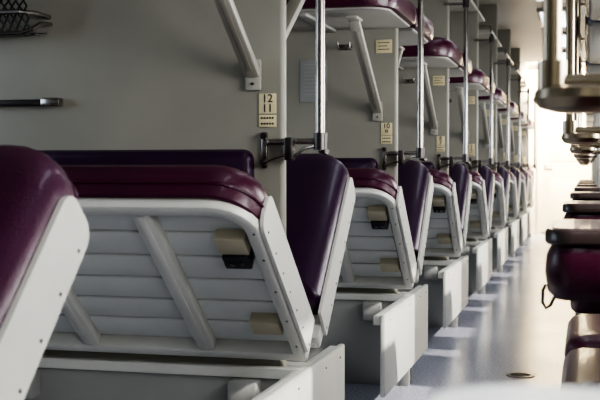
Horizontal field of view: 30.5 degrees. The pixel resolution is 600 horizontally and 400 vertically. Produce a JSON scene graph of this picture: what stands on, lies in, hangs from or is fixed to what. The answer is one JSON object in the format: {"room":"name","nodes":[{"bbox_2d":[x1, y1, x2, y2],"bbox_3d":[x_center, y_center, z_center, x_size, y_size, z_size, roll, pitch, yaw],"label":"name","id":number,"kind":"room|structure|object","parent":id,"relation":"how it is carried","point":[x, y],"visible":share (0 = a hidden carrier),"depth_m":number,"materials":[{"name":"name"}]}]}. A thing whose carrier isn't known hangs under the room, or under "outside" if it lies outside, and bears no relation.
{"room":"train carriage","nodes":[
{"label":"train carriage","id":0,"kind":"room"},
{"bbox_2d":[0,0,285,365],"bbox_3d":[-0.899,-0.380,3.132,1.784,2.400,0.031,0,2,15],"label":"wall partition","id":1,"kind":"structure","parent":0,"point":[127,74],"depth_m":2.99,"materials":[{"name":"plastic"}]},
{"bbox_2d":[0,0,52,36],"bbox_3d":[-0.975,-0.518,3.064,0.562,0.142,0.128,0,2,15],"label":"net","id":2,"kind":"object","parent":1,"relation":"attached to","point":[29,31],"visible":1,"depth_m":2.97,"materials":[{"name":"fabric"}]},
{"bbox_2d":[0,97,62,106],"bbox_3d":[-0.900,-0.272,3.101,0.500,0.024,0.034,0,2,15],"label":"towel rail","id":3,"kind":"object","parent":1,"relation":"attached to","point":[45,102],"visible":1,"depth_m":3.04,"materials":[{"name":"grey metal"}]},
{"bbox_2d":[37,149,253,176],"bbox_3d":[-0.934,-0.009,3.115,1.670,0.260,0.036,0,2,15],"label":"berth backrest","id":4,"kind":"object","parent":1,"relation":"attached to","point":[241,159],"visible":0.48,"depth_m":2.95,"materials":[{"name":"leather"}]},
{"bbox_2d":[45,165,313,360],"bbox_3d":[-0.871,0.165,2.831,1.744,0.506,0.534,0,2,15],"label":"folding lower berth","id":5,"kind":"object","parent":1,"relation":"attached to","point":[179,260],"visible":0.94,"depth_m":2.64,"materials":[{"name":"white plastic"}]},
{"bbox_2d":[214,0,260,90],"bbox_3d":[-0.190,-0.468,2.645,0.042,0.372,0.550,0,2,15],"label":"bracket","id":6,"kind":"object","parent":1,"relation":"attached to","point":[250,66],"visible":1,"depth_m":2.78,"materials":[{"name":"grey"}]},
{"bbox_2d":[259,93,275,126],"bbox_3d":[-0.086,-0.237,2.906,0.048,0.088,0.004,0,2,15],"label":"number plate","id":7,"kind":"object","parent":1,"relation":"attached to","point":[267,102],"visible":1,"depth_m":2.91,"materials":[{"name":"beige"}]},
{"bbox_2d":[260,0,328,167],"bbox_3d":[-0.011,-0.584,2.863,0.195,1.002,0.070,0,2,15],"label":"pole","id":8,"kind":"object","parent":1,"relation":"attached to","point":[319,140],"visible":1,"depth_m":2.86,"materials":[{"name":"silver metal"}]},
{"bbox_2d":[286,0,304,38],"bbox_3d":[-0.044,-0.483,3.209,0.042,0.372,0.550,0,2,15],"label":"bracket","id":9,"kind":"object","parent":1,"relation":"attached to","point":[293,7],"visible":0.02,"depth_m":3.25,"materials":[{"name":"grey"}]},
{"bbox_2d":[286,153,354,347],"bbox_3d":[-0.723,0.124,3.402,1.744,0.535,0.507,0,2,15],"label":"seat back","id":10,"kind":"object","parent":1,"relation":"attached to","point":[320,190],"visible":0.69,"depth_m":3.16,"materials":[{"name":"purple leather"}]},
{"bbox_2d":[286,28,397,293],"bbox_3d":[-0.448,-0.424,4.874,1.784,2.400,0.031,0,2,15],"label":"wall partition","id":11,"kind":"structure","parent":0,"point":[351,130],"depth_m":4.69,"materials":[{"name":"plastic"}]},
{"bbox_2d":[300,60,326,101],"bbox_3d":[0.059,-0.510,4.722,0.120,0.180,0.005,0,2,15],"label":"plate","id":12,"kind":"object","parent":11,"relation":"attached to","point":[307,67],"visible":0.8,"depth_m":4.72,"materials":[{"name":"grey"}]},
{"bbox_2d":[337,42,352,50],"bbox_3d":[0.189,-0.650,4.662,0.060,0.035,0.049,0,2,15],"label":"coat hook","id":13,"kind":"object","parent":11,"relation":"attached to","point":[349,46],"visible":1,"depth_m":4.68,"materials":[{"name":"silver metal"}]},
{"bbox_2d":[286,0,415,32],"bbox_3d":[-0.424,-0.770,4.525,1.732,0.132,0.612,0,2,15],"label":"upper berth","id":14,"kind":"object","parent":11,"relation":"attached to","point":[374,14],"visible":0.35,"depth_m":4.25,"materials":[{"name":"plastic"}]},
{"bbox_2d":[336,158,377,168],"bbox_3d":[-0.483,-0.054,4.857,1.670,0.260,0.036,0,2,15],"label":"berth backrest","id":15,"kind":"object","parent":11,"relation":"attached to","point":[347,162],"visible":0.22,"depth_m":4.65,"materials":[{"name":"leather"}]},
{"bbox_2d":[346,15,382,120],"bbox_3d":[0.261,-0.513,4.387,0.042,0.372,0.550,0,2,15],"label":"bracket","id":16,"kind":"object","parent":11,"relation":"attached to","point":[355,21],"visible":1,"depth_m":4.38,"materials":[{"name":"grey"}]},
{"bbox_2d":[337,168,416,288],"bbox_3d":[-0.419,0.121,4.573,1.744,0.506,0.534,0,2,15],"label":"folding lower berth","id":17,"kind":"object","parent":11,"relation":"attached to","point":[379,253],"visible":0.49,"depth_m":4.39,"materials":[{"name":"white plastic"}]},
{"bbox_2d":[376,39,391,52],"bbox_3d":[0.354,-0.648,4.642,0.070,0.056,0.004,0,2,15],"label":"plate","id":18,"kind":"object","parent":11,"relation":"attached to","point":[382,46],"visible":1,"depth_m":4.64,"materials":[{"name":"beige"}]},
{"bbox_2d":[381,123,391,143],"bbox_3d":[0.365,-0.281,4.648,0.048,0.088,0.004,0,2,15],"label":"number plate","id":19,"kind":"object","parent":11,"relation":"attached to","point":[386,128],"visible":1,"depth_m":4.65,"materials":[{"name":"beige"}]},
{"bbox_2d":[398,46,404,66],"bbox_3d":[0.407,-0.527,4.951,0.042,0.372,0.550,0,2,15],"label":"bracket","id":20,"kind":"object","parent":11,"relation":"attached to","point":[400,48],"visible":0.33,"depth_m":5.10,"materials":[{"name":"grey"}]},
{"bbox_2d":[382,0,426,169],"bbox_3d":[0.441,-0.628,4.605,0.195,1.002,0.070,0,2,15],"label":"pole","id":21,"kind":"object","parent":11,"relation":"attached to","point":[419,153],"visible":1,"depth_m":4.60,"materials":[{"name":"silver metal"}]},
{"bbox_2d":[398,160,432,282],"bbox_3d":[-0.271,0.079,5.144,1.744,0.535,0.507,0,2,15],"label":"folding lower berth","id":22,"kind":"object","parent":11,"relation":"attached to","point":[415,179],"visible":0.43,"depth_m":4.92,"materials":[{"name":"purple leatherette"},{"name":"white enamel"}]},
{"bbox_2d":[398,5,433,45],"bbox_3d":[-0.262,-0.785,5.151,1.732,0.132,0.612,0,2,15],"label":"upper berth","id":23,"kind":"object","parent":11,"relation":"attached to","point":[408,36],"visible":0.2,"depth_m":4.91,"materials":[{"name":"plastic"}]},
{"bbox_2d":[398,0,448,259],"bbox_3d":[0.003,-0.469,6.616,1.784,2.400,0.031,0,2,15],"label":"wall partition","id":24,"kind":"structure","parent":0,"point":[435,11],"depth_m":6.40,"materials":[{"name":"plastic"}]},
{"bbox_2d":[404,77,415,83],"bbox_3d":[0.640,-0.695,6.404,0.060,0.035,0.049,0,2,15],"label":"coat hook","id":25,"kind":"object","parent":24,"relation":"attached to","point":[413,80],"visible":1,"depth_m":6.42,"materials":[{"name":"silver metal"}]},
{"bbox_2d":[420,162,433,168],"bbox_3d":[-0.031,-0.098,6.599,1.670,0.260,0.036,0,2,15],"label":"berth backrest","id":26,"kind":"object","parent":24,"relation":"attached to","point":[429,165],"visible":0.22,"depth_m":6.38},
{"bbox_2d":[398,37,462,70],"bbox_3d":[0.027,-0.814,6.267,1.732,0.132,0.612,0,2,15],"label":"upper berth","id":27,"kind":"object","parent":24,"relation":"attached to","point":[440,52],"visible":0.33,"depth_m":5.84,"materials":[{"name":"leather"}]},
{"bbox_2d":[423,62,437,134],"bbox_3d":[0.713,-0.557,6.129,0.042,0.372,0.550,0,2,15],"label":"bracket","id":28,"kind":"object","parent":24,"relation":"attached to","point":[433,122],"visible":0.83,"depth_m":6.17,"materials":[{"name":"grey"}]},
{"bbox_2d":[433,76,444,85],"bbox_3d":[0.805,-0.693,6.384,0.070,0.056,0.004,0,2,15],"label":"plate","id":29,"kind":"object","parent":24,"relation":"attached to","point":[437,80],"visible":1,"depth_m":6.38,"materials":[{"name":"beige"}]},
{"bbox_2d":[436,136,444,150],"bbox_3d":[0.817,-0.326,6.390,0.048,0.088,0.004,0,2,15],"label":"number plate","id":30,"kind":"object","parent":24,"relation":"attached to","point":[440,140],"visible":1,"depth_m":6.39,"materials":[{"name":"beige"}]},
{"bbox_2d":[424,169,462,256],"bbox_3d":[0.032,0.076,6.315,1.744,0.506,0.534,0,2,15],"label":"folding lower berth","id":31,"kind":"object","parent":24,"relation":"attached to","point":[444,235],"visible":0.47,"depth_m":6.13,"materials":[{"name":"purple leatherette"},{"name":"white enamel"}]},
{"bbox_2d":[437,0,470,169],"bbox_3d":[0.892,-0.673,6.347,0.195,1.002,0.070,0,2,15],"label":"pole","id":32,"kind":"object","parent":24,"relation":"attached to","point":[465,156],"visible":0.97,"depth_m":6.34,"materials":[{"name":"silver metal"}]},
{"bbox_2d":[449,52,471,76],"bbox_3d":[0.189,-0.830,6.893,1.732,0.132,0.612,0,2,15],"label":"upper berth","id":33,"kind":"object","parent":24,"relation":"attached to","point":[458,71],"visible":0.13,"depth_m":6.64,"materials":[{"name":"plastic"}]},
{"bbox_2d":[449,163,471,252],"bbox_3d":[0.180,0.035,6.886,1.744,0.535,0.507,0,2,15],"label":"folding lower berth","id":34,"kind":"object","parent":24,"relation":"attached to","point":[459,173],"visible":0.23,"depth_m":6.67,"materials":[{"name":"purple leatherette"},{"name":"white enamel"}]},
{"bbox_2d":[345,233,574,399],"bbox_3d":[0.835,0.739,7.294,3.270,0.050,18.700,0,2,15],"label":"floor","id":35,"kind":"structure","parent":0,"point":[503,330],"depth_m":5.84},
{"bbox_2d":[24,344,344,399],"bbox_3d":[-0.838,0.631,2.961,1.722,0.388,1.120,0,2,15],"label":"storage box","id":36,"kind":"object","parent":35,"relation":"on","point":[322,377],"visible":0.83,"depth_m":2.98,"materials":[{"name":"white plastic"}]},
{"bbox_2d":[286,284,427,396],"bbox_3d":[-0.386,0.586,4.703,1.722,0.388,1.120,0,2,15],"label":"storage box","id":37,"kind":"object","parent":35,"relation":"on","point":[383,335],"visible":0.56,"depth_m":4.66,"materials":[{"name":"white plastic"}]},
{"bbox_2d":[398,255,467,327],"bbox_3d":[0.065,0.542,6.445,1.722,0.388,1.120,0,2,15],"label":"storage box","id":38,"kind":"object","parent":35,"relation":"on","point":[447,280],"visible":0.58,"depth_m":6.37,"materials":[{"name":"white plastic"}]},
{"bbox_2d":[449,238,491,293],"bbox_3d":[0.516,0.498,8.187,1.722,0.388,1.120,0,2,15],"label":"storage box","id":39,"kind":"object","parent":35,"relation":"on","point":[479,253],"visible":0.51,"depth_m":8.10,"materials":[{"name":"white plastic"}]},
{"bbox_2d":[478,227,507,272],"bbox_3d":[0.968,0.453,9.929,1.722,0.388,1.120,0,2,15],"label":"storage box","id":40,"kind":"object","parent":35,"relation":"on","point":[499,237],"visible":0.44,"depth_m":9.84,"materials":[{"name":"white plastic"}]},
{"bbox_2d":[497,219,518,256],"bbox_3d":[1.419,0.409,11.671,1.722,0.388,1.120,0,2,15],"label":"storage box","id":41,"kind":"object","parent":35,"relation":"on","point":[513,225],"visible":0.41,"depth_m":11.56,"materials":[{"name":"white plastic"}]},
{"bbox_2d":[428,384,599,399],"bbox_3d":[0.254,0.494,0.236,0.520,0.800,0.500,0,2,15],"label":"folding table","id":42,"kind":"object","parent":35,"relation":"on","point":[511,391],"visible":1,"depth_m":0.50,"materials":[{"name":"plastic"}]},
{"bbox_2d":[510,213,527,245],"bbox_3d":[1.870,0.364,13.413,1.722,0.388,1.120,0,2,15],"label":"storage box","id":43,"kind":"object","parent":35,"relation":"on","point":[523,218],"visible":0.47,"depth_m":13.28,"materials":[{"name":"white plastic"}]},
{"bbox_2d":[506,372,534,377],"bbox_3d":[0.975,0.774,4.862,0.124,0.005,0.124,0,2,15],"label":"floor drain","id":44,"kind":"object","parent":35,"relation":"on","point":[514,374],"visible":1,"depth_m":4.85,"materials":[{"name":"grey metal"}]},
{"bbox_2d":[520,208,533,237],"bbox_3d":[2.321,0.320,15.155,1.722,0.388,1.120,0,2,15],"label":"storage box","id":45,"kind":"object","parent":35,"relation":"on","point":[530,212],"visible":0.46,"depth_m":15.03,"materials":[{"name":"white plastic"}]},
{"bbox_2d":[541,219,599,309],"bbox_3d":[0.714,0.447,2.058,0.507,0.802,0.420,0,2,15],"label":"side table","id":46,"kind":"object","parent":35,"relation":"on","point":[572,266],"visible":1,"depth_m":1.90,"materials":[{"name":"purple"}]},
{"bbox_2d":[561,347,599,387],"bbox_3d":[0.819,0.599,2.361,0.508,0.483,0.558,0,2,15],"label":"seat","id":47,"kind":"object","parent":35,"relation":"on","point":[581,366],"visible":0.8,"depth_m":2.37,"materials":[{"name":"grey"}]},
{"bbox_2d":[562,200,599,218],"bbox_3d":[1.103,0.408,3.558,0.507,0.802,0.420,0,2,15],"label":"side table","id":48,"kind":"object","parent":35,"relation":"on","point":[574,209],"visible":0.48,"depth_m":3.40,"materials":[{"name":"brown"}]},
{"bbox_2d":[564,314,599,356],"bbox_3d":[0.982,0.583,2.990,0.508,0.483,0.558,0,2,15],"label":"seat","id":49,"kind":"object","parent":35,"relation":"on","point":[583,330],"visible":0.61,"depth_m":2.89,"materials":[{"name":"grey"}]},
{"bbox_2d":[570,301,599,315],"bbox_3d":[1.270,0.554,4.103,0.508,0.483,0.558,0,2,15],"label":"seat","id":50,"kind":"object","parent":35,"relation":"on","point":[579,307],"visible":0.18,"depth_m":3.88,"materials":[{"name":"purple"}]},
{"bbox_2d":[570,191,599,200],"bbox_3d":[1.554,0.364,5.300,0.507,0.802,0.420,0,2,15],"label":"side table","id":51,"kind":"object","parent":35,"relation":"on","point":[577,195],"visible":0.33,"depth_m":5.14,"materials":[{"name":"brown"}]},
{"bbox_2d":[576,184,596,186],"bbox_3d":[2.457,0.275,8.784,0.507,0.802,0.420,0,2,15],"label":"side table","id":52,"kind":"object","parent":35,"relation":"on","point":[577,185],"visible":0.23,"depth_m":8.62,"materials":[{"name":"grey"}]},
{"bbox_2d":[574,187,599,191],"bbox_3d":[2.006,0.320,7.042,0.507,0.802,0.420,0,2,15],"label":"side table","id":53,"kind":"object","parent":35,"relation":"on","point":[590,189],"visible":0.24,"depth_m":6.88,"materials":[{"name":"grey"}]},
{"bbox_3d":[-1.289,0.675,1.219,1.722,0.388,1.120,0,2,15],"label":"storage box","id":54,"kind":"object","parent":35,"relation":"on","visible":0},
{"bbox_2d":[0,145,88,399],"bbox_3d":[-1.199,0.189,1.643,1.744,0.542,0.500,0,2,15],"label":"seat back","id":55,"kind":"object","parent":54,"relation":"on","point":[44,230],"visible":1,"depth_m":1.49,"materials":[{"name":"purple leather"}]},
{"bbox_2d":[510,48,519,213],"bbox_3d":[1.808,-0.646,13.584,1.784,2.400,0.031,0,2,15],"label":"wall partition","id":56,"kind":"structure","parent":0,"point":[515,52],"depth_m":13.35,"materials":[{"name":"plastic"}]},
{"bbox_2d":[510,122,514,153],"bbox_3d":[2.518,-0.735,13.097,0.042,0.372,0.550,0,2,15],"label":"bracket","id":57,"kind":"object","parent":56,"relation":"attached to","point":[511,127],"visible":0.84,"depth_m":13.15,"materials":[{"name":"grey"}]},
{"bbox_2d":[511,65,522,77],"bbox_3d":[1.835,-1.560,13.550,1.720,0.068,1.138,0,2,15],"label":"shelf","id":58,"kind":"object","parent":56,"relation":"attached to","point":[514,71],"visible":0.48,"depth_m":12.92,"materials":[{"name":"grey"}]},
{"bbox_2d":[510,111,526,121],"bbox_3d":[1.832,-0.992,13.235,1.732,0.132,0.612,0,2,15],"label":"upper berth","id":59,"kind":"object","parent":56,"relation":"attached to","point":[523,115],"visible":0.18,"depth_m":12.83,"materials":[{"name":"plastic"}]},
{"bbox_2d":[519,172,526,212],"bbox_3d":[1.837,-0.101,13.283,1.744,0.506,0.534,0,2,15],"label":"folding lower berth","id":60,"kind":"object","parent":56,"relation":"attached to","point":[523,203],"visible":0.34,"depth_m":13.09,"materials":[{"name":"white plastic"}]},
{"bbox_2d":[515,88,530,168],"bbox_3d":[2.697,-0.851,13.315,0.195,1.002,0.070,0,2,15],"label":"pole","id":61,"kind":"object","parent":56,"relation":"attached to","point":[528,90],"visible":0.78,"depth_m":13.30,"materials":[{"name":"silver metal"}]},
{"bbox_2d":[520,168,528,203],"bbox_3d":[1.985,-0.143,13.854,1.744,0.535,0.507,0,2,15],"label":"folding lower berth","id":62,"kind":"object","parent":56,"relation":"attached to","point":[523,171],"visible":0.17,"depth_m":13.69,"materials":[{"name":"white plastic"}]},
{"bbox_2d":[520,62,527,169],"bbox_3d":[2.260,-0.691,15.326,1.784,2.400,0.031,0,2,15],"label":"wall partition","id":63,"kind":"structure","parent":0,"point":[524,65],"depth_m":15.08,"materials":[{"name":"plastic"}]},
{"bbox_2d":[521,118,533,127],"bbox_3d":[2.283,-1.036,14.977,1.732,0.132,0.612,0,2,15],"label":"upper berth","id":64,"kind":"object","parent":63,"relation":"attached to","point":[531,123],"visible":0.19,"depth_m":14.55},
{"bbox_2d":[527,172,532,207],"bbox_3d":[2.288,-0.146,15.024,1.744,0.506,0.534,0,2,15],"label":"folding lower berth","id":65,"kind":"object","parent":63,"relation":"attached to","point":[530,188],"visible":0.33,"depth_m":14.82,"materials":[{"name":"white plastic"}]},
{"bbox_2d":[523,100,536,169],"bbox_3d":[3.148,-0.895,15.056,0.195,1.002,0.070,0,2,15],"label":"pole","id":66,"kind":"object","parent":63,"relation":"attached to","point":[534,165],"visible":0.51,"depth_m":15.05,"materials":[{"name":"silver metal"}]},
{"bbox_2d":[527,168,534,203],"bbox_3d":[2.437,-0.187,15.595,1.744,0.535,0.507,0,2,15],"label":"folding lower berth","id":67,"kind":"object","parent":63,"relation":"attached to","point":[530,171],"visible":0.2,"depth_m":15.41,"materials":[{"name":"white plastic"}]},
{"bbox_2d":[449,0,599,240],"bbox_3d":[1.077,-0.509,8.197,3.070,2.400,0.033,0,2,15],"label":"wall","id":68,"kind":"structure","parent":0,"point":[456,19],"depth_m":8.13,"materials":[{"name":"beige laminate"}]},
{"bbox_2d":[455,87,468,142],"bbox_3d":[1.164,-0.602,7.871,0.042,0.372,0.550,0,2,15],"label":"bracket","id":69,"kind":"object","parent":68,"relation":"attached to","point":[459,90],"visible":0.61,"depth_m":7.75,"materials":[{"name":"grey"}]},
{"bbox_2d":[449,0,484,21],"bbox_3d":[0.481,-1.426,8.324,1.720,0.068,1.138,0,2,15],"label":"shelf","id":70,"kind":"object","parent":68,"relation":"attached to","point":[472,7],"visible":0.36,"depth_m":7.94,"materials":[{"name":"grey"}]},
{"bbox_2d":[449,68,488,90],"bbox_3d":[0.478,-0.858,8.009,1.732,0.132,0.612,0,2,15],"label":"upper berth","id":71,"kind":"object","parent":68,"relation":"attached to","point":[477,80],"visible":0.24,"depth_m":7.57,"materials":[{"name":"leather"}]},
{"bbox_2d":[468,144,474,155],"bbox_3d":[1.268,-0.370,8.132,0.048,0.088,0.004,0,2,15],"label":"number plate","id":72,"kind":"object","parent":68,"relation":"attached to","point":[471,147],"visible":0.99,"depth_m":8.13,"materials":[{"name":"beige"}]},
{"bbox_2d":[468,96,474,103],"bbox_3d":[1.256,-0.737,8.126,0.070,0.056,0.004,0,2,15],"label":"plate","id":73,"kind":"object","parent":68,"relation":"attached to","point":[471,99],"visible":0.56,"depth_m":8.12,"materials":[{"name":"beige"}]},
{"bbox_2d":[466,170,488,238],"bbox_3d":[0.483,0.032,8.057,1.744,0.506,0.534,0,2,15],"label":"folding lower berth","id":74,"kind":"object","parent":68,"relation":"attached to","point":[478,221],"visible":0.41,"depth_m":7.87,"materials":[{"name":"purple leatherette"},{"name":"white enamel"}]},
{"bbox_2d":[469,34,494,169],"bbox_3d":[1.343,-0.717,8.089,0.195,1.002,0.070,0,2,15],"label":"pole","id":75,"kind":"object","parent":68,"relation":"attached to","point":[491,38],"visible":0.94,"depth_m":8.08,"materials":[{"name":"silver metal"}]},
{"bbox_2d":[478,77,494,95],"bbox_3d":[0.640,-0.874,8.634,1.732,0.132,0.612,0,2,15],"label":"upper berth","id":76,"kind":"object","parent":68,"relation":"attached to","point":[486,92],"visible":0.16,"depth_m":8.41,"materials":[{"name":"plastic"}]},
{"bbox_2d":[478,165,494,235],"bbox_3d":[0.631,-0.009,8.628,1.744,0.535,0.507,0,2,15],"label":"folding lower berth","id":77,"kind":"object","parent":68,"relation":"attached to","point":[486,173],"visible":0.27,"depth_m":8.43,"materials":[{"name":"purple leatherette"},{"name":"white enamel"}]},
{"bbox_2d":[479,0,584,69],"bbox_3d":[0.835,-1.710,7.232,3.270,0.050,18.700,0,2,15],"label":"ceiling","id":78,"kind":"structure","parent":0,"point":[520,16],"depth_m":11.35,"materials":[{"name":"grey"}]},
{"bbox_2d":[537,7,565,26],"bbox_3d":[2.442,-1.748,10.586,0.280,0.045,1.100,0,2,15],"label":"ceiling lamp","id":79,"kind":"object","parent":78,"relation":"attached to","point":[539,10],"depth_m":10.30,"materials":[{"name":"plastic"}]},
{"bbox_2d":[478,4,596,228],"bbox_3d":[1.528,-0.553,9.939,3.070,2.400,0.033,0,2,15],"label":"wall","id":80,"kind":"structure","parent":0,"point":[489,12],"depth_m":9.87,"materials":[{"name":"beige laminate"}]},
{"bbox_2d":[480,103,488,147],"bbox_3d":[1.615,-0.646,9.613,0.042,0.372,0.550,0,2,15],"label":"bracket","id":81,"kind":"object","parent":80,"relation":"attached to","point":[482,105],"visible":0.84,"depth_m":9.61,"materials":[{"name":"grey"}]},
{"bbox_2d":[479,24,501,46],"bbox_3d":[0.932,-1.471,10.066,1.720,0.068,1.138,0,2,15],"label":"shelf","id":82,"kind":"object","parent":80,"relation":"attached to","point":[483,34],"visible":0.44,"depth_m":9.45,"materials":[{"name":"grey"}]},
{"bbox_2d":[478,88,505,104],"bbox_3d":[0.929,-0.903,9.751,1.732,0.132,0.612,0,2,15],"label":"upper berth","id":83,"kind":"object","parent":80,"relation":"attached to","point":[499,97],"visible":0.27,"depth_m":9.32,"materials":[{"name":"plastic"}]},
{"bbox_2d":[491,171,505,226],"bbox_3d":[0.935,-0.013,9.799,1.744,0.506,0.534,0,2,15],"label":"folding lower berth","id":84,"kind":"object","parent":80,"relation":"attached to","point":[499,210],"visible":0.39,"depth_m":9.61,"materials":[{"name":"white plastic"}]},
{"bbox_2d":[490,58,510,169],"bbox_3d":[1.794,-0.762,9.831,0.195,1.002,0.070,0,2,15],"label":"pole","id":85,"kind":"object","parent":80,"relation":"attached to","point":[507,163],"visible":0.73,"depth_m":9.82,"materials":[{"name":"silver metal"}]},
{"bbox_2d":[497,95,509,108],"bbox_3d":[1.091,-0.919,10.376,1.732,0.132,0.612,0,2,15],"label":"upper berth","id":86,"kind":"object","parent":80,"relation":"attached to","point":[503,106],"visible":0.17,"depth_m":10.09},
{"bbox_2d":[497,166,509,220],"bbox_3d":[1.083,-0.054,10.370,1.744,0.535,0.507,0,2,15],"label":"folding lower berth","id":87,"kind":"object","parent":80,"relation":"attached to","point":[502,171],"visible":0.18,"depth_m":10.18,"materials":[{"name":"white plastic"}]},
{"bbox_2d":[497,29,594,220],"bbox_3d":[1.980,-0.598,11.681,3.070,2.400,0.033,0,2,15],"label":"wall","id":88,"kind":"structure","parent":0,"point":[504,36],"depth_m":11.60,"materials":[{"name":"plastic"}]},
{"bbox_2d":[497,114,503,151],"bbox_3d":[2.066,-0.690,11.355,0.042,0.372,0.550,0,2,15],"label":"bracket","id":89,"kind":"object","parent":88,"relation":"attached to","point":[499,123],"visible":0.88,"depth_m":11.37,"materials":[{"name":"grey"}]},
{"bbox_2d":[497,48,513,64],"bbox_3d":[1.383,-1.515,11.808,1.720,0.068,1.138,0,2,15],"label":"shelf","id":90,"kind":"object","parent":88,"relation":"attached to","point":[500,55],"visible":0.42,"depth_m":11.24,"materials":[{"name":"grey"}]},
{"bbox_2d":[497,101,517,114],"bbox_3d":[1.381,-0.947,11.493,1.732,0.132,0.612,0,2,15],"label":"upper berth","id":91,"kind":"object","parent":88,"relation":"attached to","point":[513,108],"visible":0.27,"depth_m":11.07,"materials":[{"name":"plastic"}]},
{"bbox_2d":[507,171,517,218],"bbox_3d":[1.386,-0.057,11.540,1.744,0.506,0.534,0,2,15],"label":"folding lower berth","id":92,"kind":"object","parent":88,"relation":"attached to","point":[512,204],"visible":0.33,"depth_m":11.35,"materials":[{"name":"white plastic"}]},
{"bbox_2d":[504,76,521,168],"bbox_3d":[2.246,-0.806,11.572,0.195,1.002,0.070,0,2,15],"label":"pole","id":93,"kind":"object","parent":88,"relation":"attached to","point":[519,79],"visible":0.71,"depth_m":11.56,"materials":[{"name":"silver metal"}]},
{"bbox_2d":[510,168,520,213],"bbox_3d":[1.534,-0.098,12.112,1.744,0.535,0.507,0,2,15],"label":"folding lower berth","id":94,"kind":"object","parent":88,"relation":"attached to","point":[514,171],"visible":0.13,"depth_m":11.93,"materials":[{"name":"white plastic"}]},
{"bbox_2d":[527,68,584,232],"bbox_3d":[3.167,-0.715,16.263,3.070,2.400,0.100,0,2,15],"label":"wall","id":95,"kind":"structure","parent":0,"point":[532,74],"depth_m":16.14,"materials":[{"name":"paint"}]},
{"bbox_2d":[537,106,541,232],"bbox_3d":[3.887,-0.538,15.997,0.860,2.060,0.058,0,2,15],"label":"trim","id":96,"kind":"structure","parent":95,"relation":"attached to","point":[539,111],"depth_m":16.07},
{"bbox_2d":[541,110,590,231],"bbox_3d":[3.881,-0.517,15.973,0.740,1.980,0.107,0,2,15],"label":"door","id":97,"kind":"structure","parent":95,"relation":"in","point":[561,172],"depth_m":16.02,"materials":[{"name":"silver metal"}]},
{"bbox_2d":[562,32,565,46],"bbox_3d":[2.894,-1.792,12.328,0.280,0.045,1.100,0,2,15],"label":"ceiling lamp","id":98,"kind":"object","parent":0,"point":[563,33],"depth_m":12.09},
{"bbox_2d":[562,50,565,59],"bbox_3d":[3.345,-1.837,14.070,0.280,0.045,1.100,0,2,15],"label":"ceiling lamp","id":99,"kind":"object","parent":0,"point":[563,51],"depth_m":13.69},
{"bbox_3d":[2.369,-0.475,6.866,0.100,2.400,18.500,0,2,15],"label":"wall","id":100,"kind":"structure","parent":0,"visible":0},
{"bbox_2d":[585,120,592,126],"bbox_3d":[3.881,-1.011,13.967,0.508,0.110,1.708,0,2,15],"label":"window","id":101,"kind":"structure","parent":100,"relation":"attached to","point":[587,123],"depth_m":13.81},
{"bbox_2d":[585,113,593,120],"bbox_3d":[3.430,-0.967,12.226,0.508,0.110,1.708,0,2,15],"label":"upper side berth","id":102,"kind":"object","parent":100,"relation":"attached to","point":[588,117],"visible":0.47,"depth_m":12.12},
{"bbox_2d":[585,13,599,63],"bbox_3d":[1.625,-0.789,5.258,0.508,0.110,1.708,0,2,15],"label":"upper side berth","id":103,"kind":"object","parent":100,"relation":"attached to","point":[592,27],"visible":0.75,"depth_m":5.06,"materials":[{"name":"plastic"}]},
{"bbox_2d":[570,0,599,153],"bbox_3d":[1.474,-0.690,4.902,0.525,0.970,0.120,0,2,15],"label":"pole","id":104,"kind":"object","parent":103,"relation":"attached to","point":[575,149],"visible":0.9,"depth_m":4.95,"materials":[{"name":"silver metal"}]},
{"bbox_2d":[585,0,599,20],"bbox_3d":[1.173,-0.745,3.516,0.508,0.110,1.708,0,2,15],"label":"upper side berth","id":105,"kind":"object","parent":100,"relation":"attached to","point":[592,7],"visible":1,"depth_m":4.09,"materials":[{"name":"plastic"}]},
{"bbox_2d":[561,0,599,144],"bbox_3d":[1.022,-0.646,3.160,0.525,0.970,0.120,0,2,15],"label":"pole","id":106,"kind":"object","parent":105,"relation":"attached to","point":[572,134],"visible":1,"depth_m":3.21,"materials":[{"name":"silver metal"}]},
{"bbox_2d":[585,60,599,73],"bbox_3d":[2.076,-0.834,7.000,0.508,0.110,1.708,0,2,15],"label":"upper side berth","id":107,"kind":"object","parent":100,"relation":"attached to","point":[590,68],"visible":0.33,"depth_m":6.38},
{"bbox_2d":[573,0,599,158],"bbox_3d":[1.925,-0.735,6.644,0.525,0.970,0.120,0,2,15],"label":"pole","id":108,"kind":"object","parent":107,"relation":"attached to","point":[578,156],"visible":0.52,"depth_m":6.68,"materials":[{"name":"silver metal"}]},
{"bbox_3d":[0.722,-0.700,1.774,0.508,0.110,1.708,0,2,15],"label":"upper side berth","id":109,"kind":"object","parent":100,"relation":"attached to","visible":0},
{"bbox_2d":[533,0,599,113],"bbox_3d":[0.571,-0.601,1.418,0.525,0.970,0.120,0,2,15],"label":"pole","id":110,"kind":"object","parent":109,"relation":"attached to","point":[558,91],"visible":1,"depth_m":1.47,"materials":[{"name":"gold metal"}]},
{"bbox_3d":[2.527,-0.878,8.742,0.508,0.110,1.708,0,2,15],"label":"upper side berth","id":111,"kind":"object","parent":100,"relation":"attached to","visible":0},
{"bbox_2d":[576,35,596,161],"bbox_3d":[2.376,-0.779,8.386,0.525,0.970,0.120,0,2,15],"label":"pole","id":112,"kind":"object","parent":111,"relation":"attached to","point":[594,156],"visible":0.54,"depth_m":8.42,"materials":[{"name":"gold metal"}]},
{"bbox_3d":[2.979,-0.922,10.484,0.508,0.110,1.708,0,2,15],"label":"upper side berth","id":113,"kind":"object","parent":100,"relation":"attached to","visible":0},
{"bbox_2d":[577,58,594,162],"bbox_3d":[2.827,-0.823,10.127,0.525,0.970,0.120,0,2,15],"label":"pole","id":114,"kind":"object","parent":113,"relation":"attached to","point":[581,58],"visible":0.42,"depth_m":10.16,"materials":[{"name":"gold metal"}]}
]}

